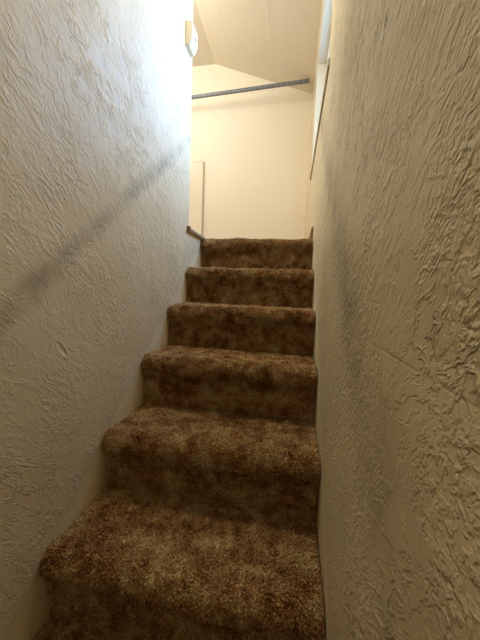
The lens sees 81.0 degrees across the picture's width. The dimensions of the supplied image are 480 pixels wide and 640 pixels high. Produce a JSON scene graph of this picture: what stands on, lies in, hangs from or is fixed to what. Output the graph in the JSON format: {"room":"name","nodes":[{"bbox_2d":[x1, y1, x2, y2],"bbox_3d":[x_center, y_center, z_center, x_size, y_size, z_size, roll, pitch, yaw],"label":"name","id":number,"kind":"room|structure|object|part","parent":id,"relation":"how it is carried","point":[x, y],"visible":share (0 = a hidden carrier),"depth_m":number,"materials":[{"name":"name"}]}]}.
{"room":"staircase","nodes":[
{"label":"staircase","id":0,"kind":"room"},
{"bbox_2d":[0,0,200,639],"bbox_3d":[-0.504,-0.853,0.559,0.120,3.700,2.408,3,6,10],"label":"wall","id":1,"kind":"structure","parent":0,"point":[96,245],"depth_m":0.76,"materials":[{"name":"paint"}]},
{"bbox_2d":[4,243,201,639],"bbox_3d":[-0.338,0.240,1.828,0.116,1.496,3.236,3,6,10],"label":"trim","id":2,"kind":"structure","parent":1,"relation":"attached to","point":[33,613],"depth_m":0.86,"materials":[{"name":"beige paint"}]},
{"bbox_2d":[185,20,196,57],"bbox_3d":[-0.241,-1.406,1.405,0.040,0.115,0.082,3,6,10],"label":"wall sensor","id":3,"kind":"object","parent":1,"relation":"attached to","point":[190,32],"visible":1,"depth_m":1.38,"materials":[{"name":"beige plastic"}]},
{"bbox_3d":[-0.257,-1.407,1.408,0.007,0.115,0.082,3,6,10],"label":"plate","id":4,"kind":"part","parent":3,"relation":"part of","materials":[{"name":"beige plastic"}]},
{"bbox_2d":[187,226,204,239],"bbox_3d":[-0.314,-0.511,1.670,0.138,0.030,0.282,3,6,10],"label":"trim","id":5,"kind":"structure","parent":1,"relation":"attached to","point":[189,229],"depth_m":1.61,"materials":[{"name":"brown wood"}]},
{"bbox_2d":[190,64,312,239],"bbox_3d":[-0.372,-1.072,3.420,2.545,3.800,0.100,3,6,10],"label":"wall","id":6,"kind":"structure","parent":0,"point":[253,147],"depth_m":3.21,"materials":[{"name":"beige paint"}]},
{"bbox_2d":[189,161,203,235],"bbox_3d":[-0.764,-1.291,3.408,0.654,1.170,0.032,3,6,10],"label":"door","id":7,"kind":"structure","parent":6,"relation":"in","point":[196,200],"depth_m":3.33,"materials":[{"name":"beige paint"}]},
{"bbox_2d":[192,0,322,93],"bbox_3d":[-0.632,-2.532,1.246,2.645,0.600,4.200,3,6,10],"label":"ceiling","id":8,"kind":"structure","parent":0,"point":[276,41],"depth_m":2.61,"materials":[{"name":"beige paint"}]},
{"bbox_2d":[191,78,308,99],"bbox_3d":[-0.402,-2.462,3.082,2.258,0.087,0.032,3,6,12],"label":"rod","id":9,"kind":"object","parent":8,"relation":"attached to","point":[303,81],"visible":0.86,"depth_m":2.96,"materials":[{"name":"grey metal"}]},
{"bbox_2d":[304,0,479,639],"bbox_3d":[0.454,-0.975,1.235,0.140,3.715,4.100,3,6,10],"label":"wall","id":10,"kind":"structure","parent":0,"point":[393,202],"depth_m":0.27,"materials":[{"name":"paint"}]},
{"bbox_2d":[308,227,312,238],"bbox_3d":[0.573,-0.584,2.446,0.012,0.085,1.552,3,6,10],"label":"baseboard","id":11,"kind":"structure","parent":10,"relation":"attached to","point":[311,231],"depth_m":1.69,"materials":[{"name":"brown wood"}]},
{"bbox_2d":[311,242,329,639],"bbox_3d":[0.398,0.315,1.309,0.137,1.500,4.000,3,6,10],"label":"trim","id":12,"kind":"structure","parent":10,"relation":"attached to","point":[320,510],"depth_m":0.81,"materials":[{"name":"beige paint"}]},
{"bbox_2d":[310,0,332,179],"bbox_3d":[0.550,-1.558,1.716,0.114,0.883,1.200,3,6,10],"label":"window","id":13,"kind":"structure","parent":10,"relation":"in","point":[323,67],"depth_m":2.07,"materials":[{"name":"paint"}]},
{"bbox_3d":[0.514,-1.135,1.760,0.074,0.030,1.200,3,6,10],"label":"sill","id":14,"kind":"part","parent":13,"relation":"part of","materials":[{"name":"paint"}]},
{"bbox_3d":[-0.026,0.990,1.447,0.945,0.100,4.000,3,6,10],"label":"floor","id":15,"kind":"structure","parent":0,"visible":0},
{"bbox_2d":[34,237,324,639],"bbox_3d":[-0.040,0.250,1.200,0.684,1.421,1.710,3,6,10],"label":"staircase","id":16,"kind":"structure","parent":15,"relation":"on","point":[202,526],"depth_m":0.85,"materials":[{"name":"brown carpet"}]}
]}

